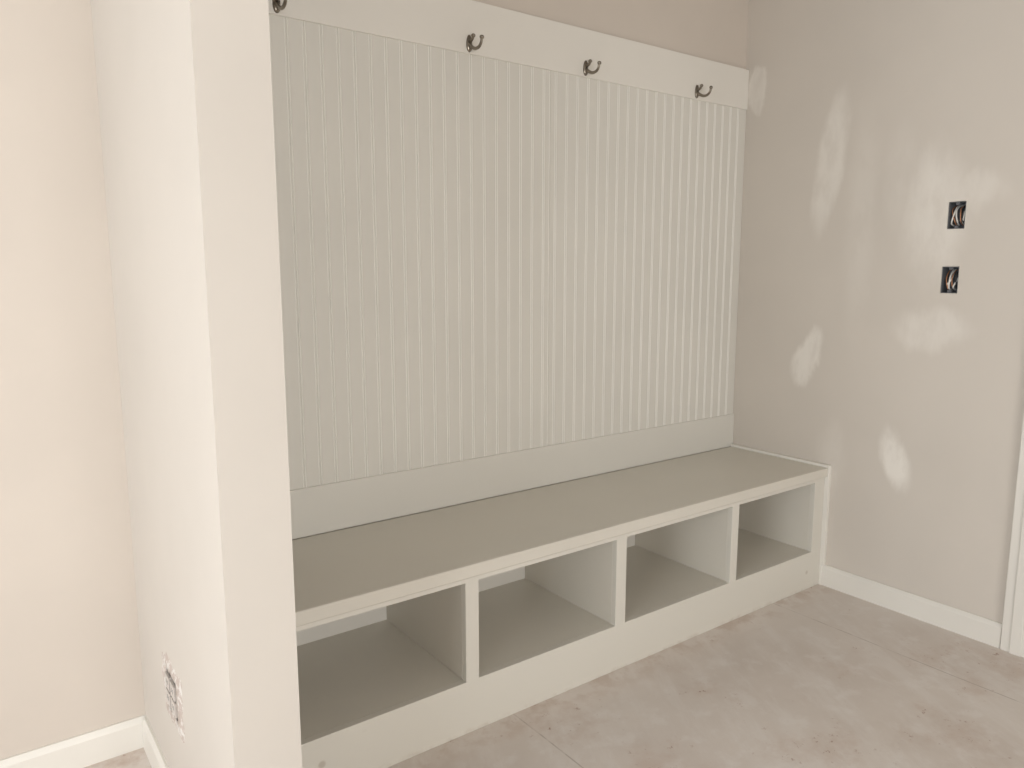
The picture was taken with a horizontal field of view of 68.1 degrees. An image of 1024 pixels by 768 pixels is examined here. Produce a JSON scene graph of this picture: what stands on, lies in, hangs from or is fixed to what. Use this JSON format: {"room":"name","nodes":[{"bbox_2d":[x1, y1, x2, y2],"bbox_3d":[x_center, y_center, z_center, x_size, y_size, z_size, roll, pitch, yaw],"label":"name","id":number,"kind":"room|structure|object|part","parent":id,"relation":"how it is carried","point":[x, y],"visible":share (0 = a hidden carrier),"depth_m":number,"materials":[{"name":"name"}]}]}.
{"room":"mudroom","nodes":[
{"label":"mudroom","id":0,"kind":"room"},
{"bbox_2d":[91,0,301,767],"bbox_3d":[-0.705,-0.307,1.595,0.122,2.740,0.881,-6,10,-36],"label":"wall partition","id":1,"kind":"structure","parent":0,"point":[184,87],"depth_m":1.35,"materials":[{"name":"paint"}]},
{"bbox_2d":[142,717,168,767],"bbox_3d":[-0.756,1.012,1.744,0.013,0.088,0.868,-6,10,-36],"label":"baseboard","id":2,"kind":"structure","parent":1,"relation":"attached to","point":[156,758],"depth_m":1.99,"materials":[{"name":"white paint"}]},
{"bbox_2d":[162,652,184,742],"bbox_3d":[-0.769,0.714,1.766,0.056,0.170,0.214,-6,10,-36],"label":"wall outlet","id":3,"kind":"object","parent":1,"relation":"attached to","point":[172,682],"visible":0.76,"depth_m":1.72,"materials":[{"name":"plastic"}]},
{"bbox_2d":[0,0,748,759],"bbox_3d":[-1.058,-0.360,1.953,5.052,2.740,0.120,-6,10,-36],"label":"wall","id":4,"kind":"structure","parent":0,"point":[71,666],"depth_m":1.89,"materials":[{"name":"paint"}]},
{"bbox_2d":[0,714,145,767],"bbox_3d":[-2.032,1.069,1.355,2.534,0.088,0.013,-6,10,-36],"label":"baseboard","id":5,"kind":"structure","parent":4,"relation":"attached to","point":[114,740],"depth_m":2.01,"materials":[{"name":"white paint"}]},
{"bbox_2d":[269,14,745,489],"bbox_3d":[0.051,-0.423,2.685,2.396,1.359,0.012,-6,10,-36],"label":"beadboard panel","id":6,"kind":"object","parent":4,"relation":"attached to","point":[480,256],"visible":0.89,"depth_m":2.57,"materials":[{"name":"paint"}]},
{"bbox_2d":[268,0,748,109],"bbox_3d":[0.052,-1.167,2.574,2.396,0.165,0.018,-6,10,-36],"label":"trim","id":7,"kind":"structure","parent":4,"relation":"attached to","point":[510,36],"depth_m":2.56,"materials":[{"name":"white paint"}]},
{"bbox_2d":[272,0,286,12],"bbox_3d":[-0.619,-1.034,2.033,0.023,0.056,0.080,-6,10,-36],"label":"coat hook","id":8,"kind":"object","parent":7,"relation":"attached to","point":[277,6],"visible":1,"depth_m":2.05,"materials":[{"name":"silver metal"}]},
{"bbox_2d":[466,33,483,51],"bbox_3d":[-0.114,-1.088,2.401,0.023,0.056,0.080,-6,10,-36],"label":"coat hook","id":9,"kind":"object","parent":7,"relation":"attached to","point":[469,46],"visible":1,"depth_m":2.41,"materials":[{"name":"silver metal"}]},
{"bbox_2d":[583,59,600,75],"bbox_3d":[0.288,-1.132,2.695,0.023,0.056,0.080,-6,10,-36],"label":"coat hook","id":10,"kind":"object","parent":7,"relation":"attached to","point":[586,65],"visible":1,"depth_m":2.71,"materials":[{"name":"silver metal"}]},
{"bbox_2d":[695,84,712,98],"bbox_3d":[0.775,-1.184,3.050,0.023,0.056,0.080,-6,10,-36],"label":"coat hook","id":11,"kind":"object","parent":7,"relation":"attached to","point":[697,93],"visible":1,"depth_m":3.06,"materials":[{"name":"silver metal"}]},
{"bbox_2d":[290,414,733,539],"bbox_3d":[0.052,0.314,2.793,2.396,0.152,0.018,-6,10,-36],"label":"trim","id":12,"kind":"structure","parent":4,"relation":"attached to","point":[324,508],"depth_m":2.68,"materials":[{"name":"paint"}]},
{"bbox_2d":[84,584,1023,767],"bbox_3d":[0.570,1.368,-0.023,5.292,0.100,5.605,-6,10,-36],"label":"floor","id":13,"kind":"structure","parent":0,"point":[817,676],"depth_m":2.30,"materials":[{"name":"concrete"}]},
{"bbox_2d":[292,444,831,767],"bbox_3d":[0.198,0.662,2.644,2.396,0.516,0.510,-6,10,-36],"label":"storage bench","id":14,"kind":"object","parent":13,"relation":"on","point":[499,607],"visible":0.83,"depth_m":2.43,"materials":[{"name":"paint"}]},
{"bbox_3d":[0.040,0.580,2.831,2.248,0.309,0.006,-6,10,-36],"label":"panel","id":15,"kind":"part","parent":14,"relation":"part of","materials":[{"name":"white paint"}]},
{"bbox_3d":[0.201,0.438,2.607,2.396,0.038,0.484,-6,10,-36],"label":"seat","id":16,"kind":"part","parent":14,"relation":"part of","materials":[{"name":"paint"}]},
{"bbox_2d":[730,0,1023,622],"bbox_3d":[2.615,-0.268,1.335,0.120,2.740,5.485,-6,10,-36],"label":"wall","id":17,"kind":"structure","parent":0,"point":[866,119],"depth_m":2.85,"materials":[{"name":"paint"}]},
{"bbox_2d":[821,565,1001,648],"bbox_3d":[1.503,0.839,2.910,0.013,0.088,0.683,-6,10,-36],"label":"baseboard","id":18,"kind":"structure","parent":17,"relation":"attached to","point":[984,630],"depth_m":2.87,"materials":[{"name":"white paint"}]},
{"bbox_2d":[941,267,958,292],"bbox_3d":[1.574,-0.371,2.698,0.055,0.092,0.056,-6,10,-36],"label":"electrical box","id":19,"kind":"object","parent":17,"relation":"attached to","point":[949,284],"visible":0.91,"depth_m":2.71,"materials":[{"name":"plastic"}]},
{"bbox_2d":[947,201,966,228],"bbox_3d":[1.577,-0.592,2.661,0.055,0.092,0.056,-6,10,-36],"label":"electrical box","id":20,"kind":"object","parent":17,"relation":"attached to","point":[957,210],"visible":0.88,"depth_m":2.67,"materials":[{"name":"plastic"}]},
{"bbox_2d":[1000,413,1023,657],"bbox_3d":[1.996,-0.066,2.093,0.023,2.118,0.986,-6,10,-36],"label":"door frame","id":21,"kind":"structure","parent":17,"relation":"attached to","point":[1012,634],"depth_m":2.57,"materials":[{"name":"white paint"}]}
]}

